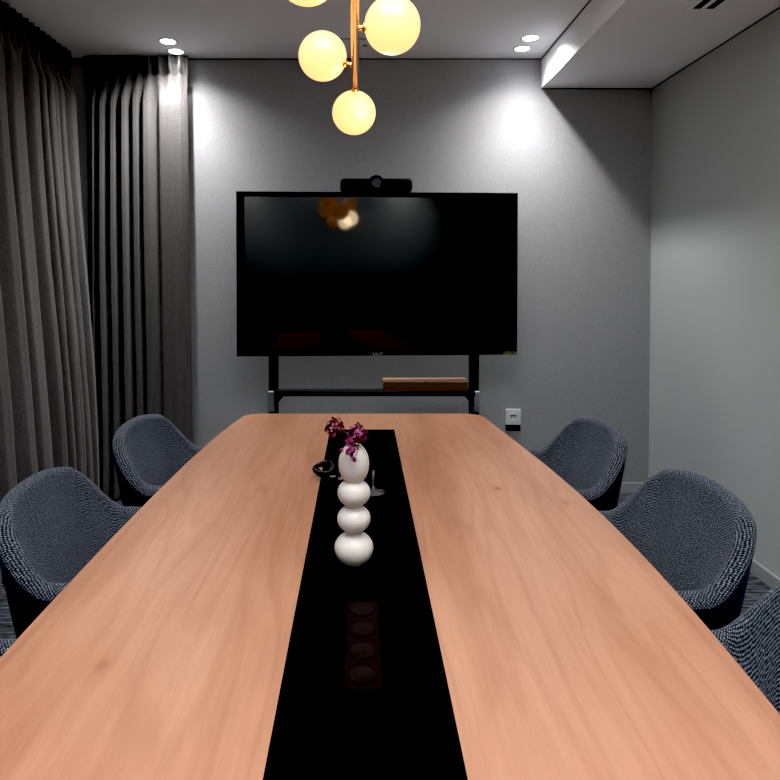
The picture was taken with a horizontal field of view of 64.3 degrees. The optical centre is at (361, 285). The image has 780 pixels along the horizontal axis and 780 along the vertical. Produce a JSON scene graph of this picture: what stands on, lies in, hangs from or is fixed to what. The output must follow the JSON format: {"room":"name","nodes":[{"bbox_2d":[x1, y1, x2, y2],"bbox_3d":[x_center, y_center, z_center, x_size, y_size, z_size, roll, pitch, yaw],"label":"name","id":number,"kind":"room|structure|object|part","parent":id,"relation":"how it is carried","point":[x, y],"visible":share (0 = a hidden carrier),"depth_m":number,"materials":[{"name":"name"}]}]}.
{"room":"conference room","nodes":[
{"label":"conference room","id":0,"kind":"room"},
{"bbox_2d":[2,0,588,57],"bbox_3d":[-0.048,-1.381,1.416,3.863,0.100,4.930,0,1,0],"label":"ceiling","id":1,"kind":"structure","parent":0,"point":[201,28],"depth_m":3.25,"materials":[{"name":"white paint"}]},
{"bbox_2d":[0,0,99,590],"bbox_3d":[-1.612,-0.021,1.980,0.230,2.636,3.300,0,1,0],"label":"curtain","id":2,"kind":"object","parent":1,"relation":"hanging from","point":[48,401],"visible":0.88,"depth_m":3.14,"materials":[{"name":"grey fabric"}]},
{"bbox_2d":[85,55,192,498],"bbox_3d":[-1.328,-0.057,3.683,0.630,2.636,0.112,0,1,0],"label":"curtain","id":3,"kind":"object","parent":1,"relation":"hanging from","point":[138,174],"visible":0.85,"depth_m":3.68,"materials":[{"name":"grey fabric"}]},
{"bbox_2d":[158,38,177,44],"bbox_3d":[-1.089,-1.372,3.481,0.106,0.004,0.106,0,1,0],"label":"recessed light","id":4,"kind":"object","parent":1,"relation":"in","point":[166,41],"visible":1,"depth_m":3.48,"materials":[{"name":"grey"}]},
{"bbox_2d":[166,48,184,54],"bbox_3d":[-1.091,-1.375,3.636,0.106,0.004,0.106,0,1,0],"label":"recessed light","id":5,"kind":"object","parent":1,"relation":"in","point":[175,51],"visible":1,"depth_m":3.63,"materials":[{"name":"grey"}]},
{"bbox_2d":[289,0,419,134],"bbox_3d":[-0.016,-0.879,1.025,0.330,0.887,1.766,0,1,0],"label":"globe chandelier","id":6,"kind":"object","parent":1,"relation":"hanging from","point":[391,27],"visible":1,"depth_m":1.61,"materials":[{"name":"gold metal"}]},
{"bbox_3d":[-0.108,-0.614,1.207,0.129,0.129,0.129,0,1,0],"label":"globe","id":7,"kind":"part","parent":6,"relation":"part of","materials":[{"name":"yellow"}]},
{"bbox_3d":[-0.106,-0.618,1.667,0.129,0.129,0.129,0,1,0],"label":"globe","id":8,"kind":"part","parent":6,"relation":"part of","materials":[{"name":"yellow"}]},
{"bbox_3d":[-0.035,-0.593,1.652,0.039,0.027,0.021,0,1,13],"label":"arm","id":9,"kind":"part","parent":6,"relation":"part of","materials":[{"name":"gold metal"}]},
{"bbox_3d":[-0.024,-0.517,1.850,0.129,0.129,0.129,0,1,0],"label":"globe","id":10,"kind":"part","parent":6,"relation":"part of","materials":[{"name":"yellow"}]},
{"bbox_3d":[-0.002,-0.591,1.417,0.030,0.022,0.022,0,1,0],"label":"arm","id":11,"kind":"part","parent":6,"relation":"part of","materials":[{"name":"gold metal"}]},
{"bbox_3d":[0.070,-0.600,1.428,0.129,0.129,0.129,0,1,0],"label":"globe","id":12,"kind":"part","parent":6,"relation":"part of","materials":[{"name":"yellow"}]},
{"bbox_2d":[341,39,394,55],"bbox_3d":[0.017,-1.373,3.575,0.366,0.006,0.270,0,1,0],"label":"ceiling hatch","id":13,"kind":"object","parent":1,"relation":"attached to","point":[365,48],"visible":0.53,"depth_m":3.60,"materials":[{"name":"white paint"}]},
{"bbox_2d":[513,45,531,51],"bbox_3d":[0.929,-1.374,3.593,0.106,0.004,0.106,0,1,0],"label":"recessed light","id":14,"kind":"object","parent":1,"relation":"in","point":[523,48],"visible":1,"depth_m":3.59,"materials":[{"name":"grey"}]},
{"bbox_2d":[521,34,539,41],"bbox_3d":[0.931,-1.371,3.428,0.106,0.004,0.106,0,1,0],"label":"recessed light","id":15,"kind":"object","parent":1,"relation":"in","point":[530,37],"visible":1,"depth_m":3.42,"materials":[{"name":"grey"}]},
{"bbox_2d":[69,60,651,481],"bbox_3d":[-0.048,-0.056,3.850,3.863,2.651,0.120,0,1,0],"label":"wall","id":16,"kind":"structure","parent":0,"point":[578,162],"depth_m":3.78,"materials":[{"name":"grey paint"}]},
{"bbox_2d":[72,58,541,59],"bbox_3d":[-0.386,-1.377,3.765,2.949,0.006,0.014,0,1,0],"label":"trim","id":17,"kind":"structure","parent":16,"relation":"attached to","point":[72,58],"depth_m":3.76,"materials":[{"name":"black"}]},
{"bbox_2d":[506,409,520,430],"bbox_3d":[0.927,0.821,3.801,0.090,0.133,0.013,0,1,0],"label":"wall socket","id":18,"kind":"object","parent":16,"relation":"attached to","point":[513,416],"visible":1,"depth_m":3.80,"materials":[{"name":"grey plastic"}]},
{"bbox_2d":[541,0,590,58],"bbox_3d":[1.092,-1.328,1.417,0.014,0.006,4.690,0,1,0],"label":"trim","id":19,"kind":"structure","parent":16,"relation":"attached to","point":[589,0],"depth_m":3.27,"materials":[{"name":"black"}]},
{"bbox_2d":[541,88,651,88],"bbox_3d":[1.426,-1.198,3.769,0.674,0.006,0.014,0,1,0],"label":"trim","id":20,"kind":"structure","parent":16,"relation":"attached to","point":[541,88],"depth_m":3.76,"materials":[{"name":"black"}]},
{"bbox_2d":[620,482,643,492],"bbox_3d":[-0.048,1.240,3.811,3.623,0.062,0.012,0,1,0],"label":"baseboard","id":21,"kind":"structure","parent":16,"relation":"attached to","point":[626,487],"depth_m":3.81,"materials":[{"name":"grey metal"}]},
{"bbox_2d":[0,493,770,640],"bbox_3d":[-0.048,1.369,1.474,3.863,0.100,4.930,0,1,0],"label":"floor","id":22,"kind":"structure","parent":0,"point":[755,589],"depth_m":2.58,"materials":[{"name":"grey carpet"}]},
{"bbox_2d":[0,639,14,657],"bbox_3d":[-0.698,0.936,1.005,0.545,0.790,0.536,0,1,0],"label":"tub chair","id":23,"kind":"object","parent":22,"relation":"on","point":[5,645],"visible":0.03,"depth_m":1.23,"materials":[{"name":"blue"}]},
{"bbox_2d":[0,467,141,638],"bbox_3d":[-0.663,0.921,1.715,0.545,0.790,0.536,0,1,-1],"label":"tub chair","id":24,"kind":"object","parent":22,"relation":"on","point":[54,521],"visible":0.37,"depth_m":1.69,"materials":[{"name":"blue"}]},
{"bbox_2d":[112,414,203,506],"bbox_3d":[-0.633,0.907,2.384,0.545,0.790,0.536,0,1,5],"label":"tub chair","id":25,"kind":"object","parent":22,"relation":"on","point":[149,450],"visible":0.35,"depth_m":2.38,"materials":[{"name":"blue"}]},
{"bbox_2d":[267,355,479,414],"bbox_3d":[0.067,0.480,3.466,1.241,1.594,0.550,0,1,0],"label":"stand","id":26,"kind":"object","parent":22,"relation":"on","point":[275,394],"visible":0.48,"depth_m":3.36,"materials":[{"name":"black"}]},
{"bbox_2d":[274,389,474,395],"bbox_3d":[0.067,0.579,3.400,1.085,0.030,0.125,0,1,0],"label":"shelf","id":27,"kind":"object","parent":26,"relation":"attached to","point":[278,392],"depth_m":3.34,"materials":[{"name":"black"}]},
{"bbox_2d":[236,191,517,355],"bbox_3d":[0.088,-0.065,3.369,1.520,0.882,0.052,0,1,-3],"label":"television","id":28,"kind":"object","parent":26,"relation":"attached to","point":[318,273],"visible":1,"depth_m":3.35,"materials":[{"name":"black plastic"}]},
{"bbox_2d":[340,175,411,191],"bbox_3d":[0.077,-0.551,3.356,0.390,0.089,0.078,0,1,0],"label":"webcam","id":29,"kind":"object","parent":28,"relation":"on","point":[376,183],"visible":0.95,"depth_m":3.33,"materials":[{"name":"black plastic"}]},
{"bbox_2d":[382,378,467,389],"bbox_3d":[0.344,0.543,3.406,0.461,0.060,0.108,0,1,0],"label":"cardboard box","id":30,"kind":"object","parent":26,"relation":"on","point":[388,383],"visible":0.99,"depth_m":3.36,"materials":[{"name":"brown"}]},
{"bbox_3d":[0.343,0.516,3.407,0.459,0.007,0.106,0,1,0],"label":"lid","id":31,"kind":"part","parent":30,"relation":"part of","materials":[{"name":"brown cardboard"}]},
{"bbox_2d":[0,414,779,779],"bbox_3d":[0.016,0.950,1.389,1.184,0.743,2.619,0,1,0],"label":"conference table","id":32,"kind":"object","parent":22,"relation":"on","point":[496,624],"visible":1,"depth_m":1.03,"materials":[{"name":"brown wood"}]},
{"bbox_2d":[312,460,343,480],"bbox_3d":[-0.096,0.545,1.841,0.105,0.050,0.056,0,1,0],"label":"coiled cable","id":33,"kind":"object","parent":32,"relation":"on","point":[325,463],"visible":0.98,"depth_m":1.83,"materials":[{"name":"black rubber"}]},
{"bbox_2d":[334,443,372,566],"bbox_3d":[-0.017,0.458,1.300,0.082,0.249,0.082,0,1,0],"label":"vase","id":34,"kind":"object","parent":32,"relation":"on","point":[353,547],"visible":0.98,"depth_m":1.27,"materials":[{"name":"grey ceramic"}]},
{"bbox_2d":[325,417,351,445],"bbox_3d":[-0.051,0.334,1.299,0.057,0.121,0.043,1,2,39],"label":"flower sprig","id":35,"kind":"object","parent":34,"relation":"in","point":[333,428],"visible":0.99,"depth_m":1.29,"materials":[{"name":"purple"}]},
{"bbox_2d":[338,422,368,462],"bbox_3d":[-0.014,0.338,1.274,0.045,0.114,0.063,1,1,35],"label":"flower sprig","id":36,"kind":"object","parent":34,"relation":"in","point":[358,435],"visible":1,"depth_m":1.27,"materials":[{"name":"purple"}]},
{"bbox_2d":[351,603,373,615],"bbox_3d":[0.001,0.584,1.119,0.043,0.001,0.043,0,1,0],"label":"socket","id":37,"kind":"object","parent":32,"relation":"attached to","point":[357,609],"depth_m":1.12,"materials":[{"name":"black"}]},
{"bbox_2d":[350,621,374,635],"bbox_3d":[0.001,0.585,1.059,0.043,0.001,0.043,0,1,0],"label":"socket","id":38,"kind":"object","parent":32,"relation":"attached to","point":[357,628],"depth_m":1.06,"materials":[{"name":"black"}]},
{"bbox_2d":[349,642,375,658],"bbox_3d":[0.001,0.587,0.998,0.043,0.001,0.043,0,1,0],"label":"socket","id":39,"kind":"object","parent":32,"relation":"attached to","point":[357,650],"depth_m":1.00,"materials":[{"name":"black"}]},
{"bbox_2d":[348,665,376,683],"bbox_3d":[0.001,0.588,0.938,0.043,0.001,0.043,0,1,0],"label":"socket","id":40,"kind":"object","parent":32,"relation":"attached to","point":[357,674],"depth_m":0.94,"materials":[{"name":"black"}]},
{"bbox_3d":[0.002,0.588,1.028,0.057,0.002,0.243,0,1,0],"label":"outlet panel","id":41,"kind":"part","parent":32,"relation":"part of","materials":[{"name":"black"}]},
{"bbox_2d":[370,470,384,495],"bbox_3d":[0.032,0.542,1.721,0.065,0.063,0.065,0,1,0],"label":"glass candle holder","id":42,"kind":"object","parent":32,"relation":"on","point":[374,491],"visible":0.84,"depth_m":1.72,"materials":[{"name":"clear"}]},
{"bbox_3d":[0.032,0.538,1.720,0.010,0.055,0.010,0,1,0],"label":"glass stem","id":43,"kind":"part","parent":42,"relation":"part of","materials":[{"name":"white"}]},
{"bbox_2d":[527,417,627,510],"bbox_3d":[0.673,0.908,2.344,0.545,0.790,0.536,0,1,-4],"label":"tub chair","id":44,"kind":"object","parent":22,"relation":"on","point":[589,454],"visible":0.39,"depth_m":2.35,"materials":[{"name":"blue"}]},
{"bbox_2d":[599,469,756,629],"bbox_3d":[0.696,0.922,1.675,0.545,0.790,0.536,0,1,-3],"label":"tub chair","id":45,"kind":"object","parent":22,"relation":"on","point":[694,531],"visible":0.32,"depth_m":1.65,"materials":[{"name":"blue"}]},
{"bbox_2d":[710,583,779,713],"bbox_3d":[0.683,0.936,1.030,0.545,0.790,0.536,0,1,-6],"label":"tub chair","id":46,"kind":"object","parent":22,"relation":"on","point":[752,639],"visible":0.14,"depth_m":1.24,"materials":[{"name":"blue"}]},
{"bbox_2d":[541,0,779,87],"bbox_3d":[1.426,-1.242,1.419,0.674,0.178,4.690,0,1,0],"label":"ceiling","id":47,"kind":"structure","parent":0,"point":[610,43],"depth_m":3.02,"materials":[{"name":"white paint"}]},
{"bbox_2d":[682,0,730,10],"bbox_3d":[1.442,-1.162,2.037,0.150,0.006,1.230,0,1,0],"label":"ceiling vent","id":48,"kind":"object","parent":47,"relation":"in","point":[696,5],"visible":1,"depth_m":2.59,"materials":[{"name":"white paint"}]},
{"bbox_2d":[648,9,779,577],"bbox_3d":[1.823,-0.004,1.385,0.120,2.651,4.810,0,1,0],"label":"wall","id":49,"kind":"structure","parent":0,"point":[714,378],"depth_m":3.05,"materials":[{"name":"grey paint"}]},
{"bbox_2d":[652,7,779,88],"bbox_3d":[1.767,-1.149,1.421,0.013,0.006,4.690,0,1,0],"label":"trim","id":50,"kind":"structure","parent":49,"relation":"attached to","point":[778,7],"depth_m":3.03,"materials":[{"name":"black"}]},
{"bbox_2d":[750,559,779,588],"bbox_3d":[1.757,1.289,1.466,0.012,0.062,4.678,0,1,0],"label":"baseboard","id":51,"kind":"structure","parent":49,"relation":"attached to","point":[757,569],"depth_m":2.70,"materials":[{"name":"grey metal"}]}
]}

